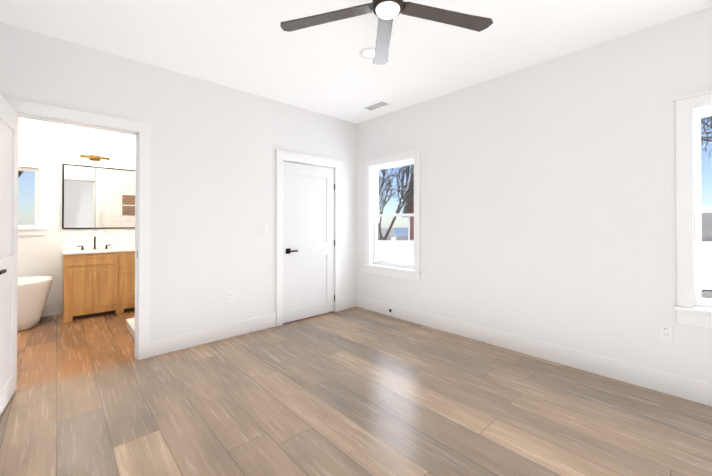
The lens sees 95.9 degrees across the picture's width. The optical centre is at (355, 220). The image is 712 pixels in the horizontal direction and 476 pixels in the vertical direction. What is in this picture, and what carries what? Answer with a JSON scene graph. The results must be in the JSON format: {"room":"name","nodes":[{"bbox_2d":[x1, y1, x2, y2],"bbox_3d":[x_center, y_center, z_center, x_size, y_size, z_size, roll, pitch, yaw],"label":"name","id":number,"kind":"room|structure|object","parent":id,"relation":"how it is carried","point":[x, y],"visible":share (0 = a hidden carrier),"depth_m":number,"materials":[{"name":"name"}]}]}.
{"room":"empty bedroom","nodes":[
{"label":"empty bedroom","id":0,"kind":"room"},
{"bbox_2d":[17,117,135,313],"bbox_3d":[-3.637,-0.082,4.979,5.200,2.775,0.120,0,-1,-43],"label":"wall","id":1,"kind":"structure","parent":0,"point":[54,146],"depth_m":4.42,"materials":[{"name":"paint"}]},
{"bbox_2d":[18,160,47,235],"bbox_3d":[-4.523,-0.290,4.127,0.820,0.980,0.157,0,-1,-43],"label":"bathroom window","id":2,"kind":"structure","parent":1,"relation":"in","point":[39,227],"depth_m":4.32,"materials":[{"name":"white plastic"}]},
{"bbox_2d":[41,303,59,316],"bbox_3d":[-4.786,1.218,3.805,1.870,0.160,0.020,0,-1,-43],"label":"baseboard","id":3,"kind":"structure","parent":1,"relation":"attached to","point":[49,309],"depth_m":4.38,"materials":[{"name":"white"}]},
{"bbox_2d":[62,164,97,227],"bbox_3d":[-3.951,-0.341,4.581,0.355,0.892,0.030,0,-1,-43],"label":"mirror","id":4,"kind":"object","parent":1,"relation":"attached to","point":[93,197],"depth_m":4.58,"materials":[{"name":"clear mirror"}]},
{"bbox_2d":[80,155,109,164],"bbox_3d":[-3.798,-0.889,4.673,0.330,0.125,0.111,0,-1,-43],"label":"sconce","id":5,"kind":"object","parent":1,"relation":"attached to","point":[93,158],"visible":1,"depth_m":4.67,"materials":[{"name":"gold metal"}]},
{"bbox_2d":[62,228,134,249],"bbox_3d":[-3.524,0.274,4.995,1.544,0.292,0.008,0,-1,-43],"label":"tile backsplash","id":6,"kind":"structure","parent":1,"relation":"attached to","point":[72,239],"depth_m":4.73,"materials":[{"name":"white tile"}]},
{"bbox_2d":[98,167,134,227],"bbox_3d":[-3.514,-0.338,4.988,0.840,0.892,0.030,0,-1,-43],"label":"mirror","id":7,"kind":"object","parent":1,"relation":"attached to","point":[116,187],"depth_m":4.86,"materials":[{"name":"clear mirror"}]},
{"bbox_2d":[0,22,356,339],"bbox_3d":[-1.977,-0.094,3.109,5.320,2.775,0.120,0,-1,-43],"label":"wall","id":8,"kind":"structure","parent":0,"point":[214,146],"depth_m":3.35,"materials":[{"name":"paint"}]},
{"bbox_2d":[0,94,18,415],"bbox_3d":[-2.353,0.232,2.119,0.147,2.090,0.811,0,0,-37],"label":"bathroom door","id":9,"kind":"structure","parent":8,"relation":"in","point":[9,122],"depth_m":2.27,"materials":[{"name":"white wood"}]},
{"bbox_2d":[4,97,150,359],"bbox_3d":[-2.362,0.187,2.749,1.002,2.208,0.164,0,-1,-43],"label":"door frame","id":10,"kind":"structure","parent":8,"relation":"attached to","point":[141,131],"depth_m":2.98,"materials":[{"name":"white wood"}]},
{"bbox_2d":[150,313,275,356],"bbox_3d":[-1.466,1.216,3.483,1.320,0.160,0.016,0,-1,-43],"label":"baseboard","id":11,"kind":"structure","parent":8,"relation":"attached to","point":[172,343],"depth_m":3.39,"materials":[{"name":"white wood"}]},
{"bbox_2d":[226,291,232,302],"bbox_3d":[-1.399,0.847,3.553,0.072,0.118,0.008,0,-1,-43],"label":"electrical outlet","id":12,"kind":"object","parent":8,"relation":"attached to","point":[229,296],"visible":1,"depth_m":3.55,"materials":[{"name":"white plastic"}]},
{"bbox_2d":[275,149,340,325],"bbox_3d":[-0.644,0.217,4.331,1.046,2.170,0.154,0,-1,-43],"label":"door frame","id":13,"kind":"structure","parent":8,"relation":"attached to","point":[298,158],"depth_m":4.09,"materials":[{"name":"white wood"}]},
{"bbox_2d":[283,161,334,322],"bbox_3d":[-0.622,0.277,4.313,0.831,2.030,0.147,0,-1,-43],"label":"closet door","id":14,"kind":"structure","parent":8,"relation":"in","point":[308,241],"depth_m":4.28,"materials":[{"name":"white wood"}]},
{"bbox_2d":[340,296,356,310],"bbox_3d":[-0.126,1.224,4.732,0.305,0.160,0.016,0,-1,-43],"label":"baseboard","id":15,"kind":"structure","parent":8,"relation":"attached to","point":[346,303],"depth_m":4.73,"materials":[{"name":"white wood"}]},
{"bbox_2d":[0,307,711,475],"bbox_3d":[-1.095,1.338,2.261,5.470,0.100,7.550,0,-1,-43],"label":"floor","id":16,"kind":"structure","parent":0,"point":[356,391],"depth_m":2.17,"materials":[{"name":"brown wood"}]},
{"bbox_2d":[17,276,52,331],"bbox_3d":[-4.467,1.012,3.537,1.640,0.570,0.760,0,-1,-43],"label":"bathtub","id":17,"kind":"object","parent":16,"relation":"on","point":[32,294],"visible":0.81,"depth_m":3.81,"materials":[{"name":"white ceramic"}]},
{"bbox_2d":[62,249,134,322],"bbox_3d":[-3.327,0.875,4.779,1.528,0.860,0.574,0,-1,-43],"label":"bathroom vanity","id":18,"kind":"object","parent":16,"relation":"on","point":[97,282],"depth_m":4.31,"materials":[{"name":"brown wood"}]},
{"bbox_2d":[62,247,134,252],"bbox_3d":[-3.332,0.431,4.788,1.544,0.024,0.559,0,-1,-43],"label":"countertop","id":19,"kind":"structure","parent":18,"relation":"on","point":[82,250],"depth_m":4.43,"materials":[{"name":"white stone"}]},
{"bbox_2d":[126,318,134,338],"bbox_3d":[-2.003,1.247,3.891,1.156,0.104,1.044,0,-1,-43],"label":"shower pan","id":20,"kind":"object","parent":16,"relation":"on","point":[131,325],"visible":0.06,"depth_m":3.71,"materials":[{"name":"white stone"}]},
{"bbox_2d":[0,0,711,123],"bbox_3d":[-1.095,-1.537,2.280,5.470,0.100,7.550,0,-1,-43],"label":"ceiling","id":21,"kind":"structure","parent":0,"point":[251,46],"depth_m":2.64,"materials":[{"name":"paint"}]},
{"bbox_2d":[359,47,374,58],"bbox_3d":[0.124,-1.479,2.848,0.192,0.007,0.192,0,-1,-43],"label":"recessed light","id":22,"kind":"object","parent":21,"relation":"in","point":[367,53],"visible":0.83,"depth_m":2.84,"materials":[{"name":"white plastic"}]},
{"bbox_2d":[364,101,388,110],"bbox_3d":[0.257,-1.470,4.133,0.150,0.008,0.330,0,-1,-43],"label":"ceiling vent","id":23,"kind":"object","parent":21,"relation":"in","point":[374,106],"visible":1,"depth_m":4.11,"materials":[{"name":"white metal"}]},
{"bbox_2d":[280,0,492,64],"bbox_3d":[0.172,-1.310,1.733,1.281,0.360,1.276,0,-1,-43],"label":"ceiling fan","id":24,"kind":"object","parent":21,"relation":"hanging from","point":[386,12],"visible":1,"depth_m":1.89,"materials":[{"name":"brown metal"}]},
{"bbox_2d":[357,7,711,382],"bbox_3d":[0.852,-0.087,4.083,0.150,2.775,7.550,0,-1,-43],"label":"wall","id":25,"kind":"structure","parent":0,"point":[547,201],"depth_m":2.89,"materials":[{"name":"paint"}]},
{"bbox_2d":[363,149,420,280],"bbox_3d":[0.514,-0.062,4.411,0.192,1.648,0.998,0,-1,-43],"label":"window","id":26,"kind":"structure","parent":25,"relation":"in","point":[415,273],"depth_m":4.42,"materials":[{"name":"white plastic"}]},
{"bbox_2d":[357,296,711,405],"bbox_3d":[1.632,1.214,3.113,0.020,0.160,4.780,0,-1,-43],"label":"baseboard","id":27,"kind":"structure","parent":25,"relation":"attached to","point":[690,389],"depth_m":2.85,"materials":[{"name":"white wood"}]},
{"bbox_2d":[659,323,672,340],"bbox_3d":[2.310,0.834,2.395,0.008,0.118,0.072,0,-1,-43],"label":"electrical outlet","id":28,"kind":"object","parent":25,"relation":"attached to","point":[665,332],"visible":1,"depth_m":2.39,"materials":[{"name":"white plastic"}]},
{"bbox_2d":[673,90,711,328],"bbox_3d":[2.722,-0.077,2.040,0.192,1.648,0.998,0,-1,-43],"label":"window","id":29,"kind":"structure","parent":25,"relation":"in","point":[688,313],"depth_m":2.32,"materials":[{"name":"white plastic"}]},
{"label":"outside","id":30,"kind":"structure","parent":0,"visible":0},
{"bbox_2d":[378,228,393,235],"bbox_3d":[6.645,6.725,175.276,550.000,0.200,550.000,0,-1,-43],"label":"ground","id":31,"kind":"structure","parent":30,"point":[384,231],"depth_m":183.87,"materials":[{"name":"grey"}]},
{"bbox_2d":[394,228,407,236],"bbox_3d":[10.095,3.766,69.745,3.740,4.331,5.091,0,0,7],"label":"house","id":32,"kind":"structure","parent":31,"relation":"on","point":[402,232],"depth_m":68.48,"materials":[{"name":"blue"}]},
{"bbox_2d":[379,236,711,298],"bbox_3d":[-1.856,1.951,-3.405,74.000,0.200,80.000,0,-1,-43],"label":"ground","id":33,"kind":"structure","parent":30,"point":[706,294],"depth_m":8.71,"materials":[{"name":"white"}]},
{"bbox_2d":[378,165,413,239],"bbox_3d":[0.994,-0.084,9.795,2.500,4.053,3.191,0,-1,-43],"label":"tree","id":34,"kind":"object","parent":33,"relation":"on","point":[388,184],"depth_m":9.83,"materials":[{"name":"brown plant"}]},
{"bbox_2d":[401,167,413,239],"bbox_3d":[6.199,-0.272,12.937,7.740,4.460,6.693,0,0,-1],"label":"house","id":35,"kind":"structure","parent":33,"relation":"on","point":[410,220],"depth_m":15.37,"materials":[{"name":"brown"}]},
{"bbox_2d":[378,237,711,289],"bbox_3d":[-4.850,1.206,9.476,40.815,1.460,0.160,0,0,3],"label":"fence","id":36,"kind":"object","parent":33,"relation":"on","point":[393,255],"depth_m":9.12,"materials":[{"name":"white plastic"}]},
{"bbox_2d":[694,213,711,240],"bbox_3d":[20.782,0.773,16.315,9.728,2.414,16.740,0,-1,-43],"label":"house","id":37,"kind":"structure","parent":33,"relation":"on","point":[708,216],"depth_m":16.09,"materials":[{"name":"grey"}]},
{"bbox_2d":[701,116,711,156],"bbox_3d":[11.792,-2.888,8.450,6.496,9.641,7.695,0,-1,-43],"label":"tree","id":38,"kind":"object","parent":33,"relation":"on","point":[703,138],"visible":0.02,"depth_m":10.11,"materials":[{"name":"brown plant"}]}
]}

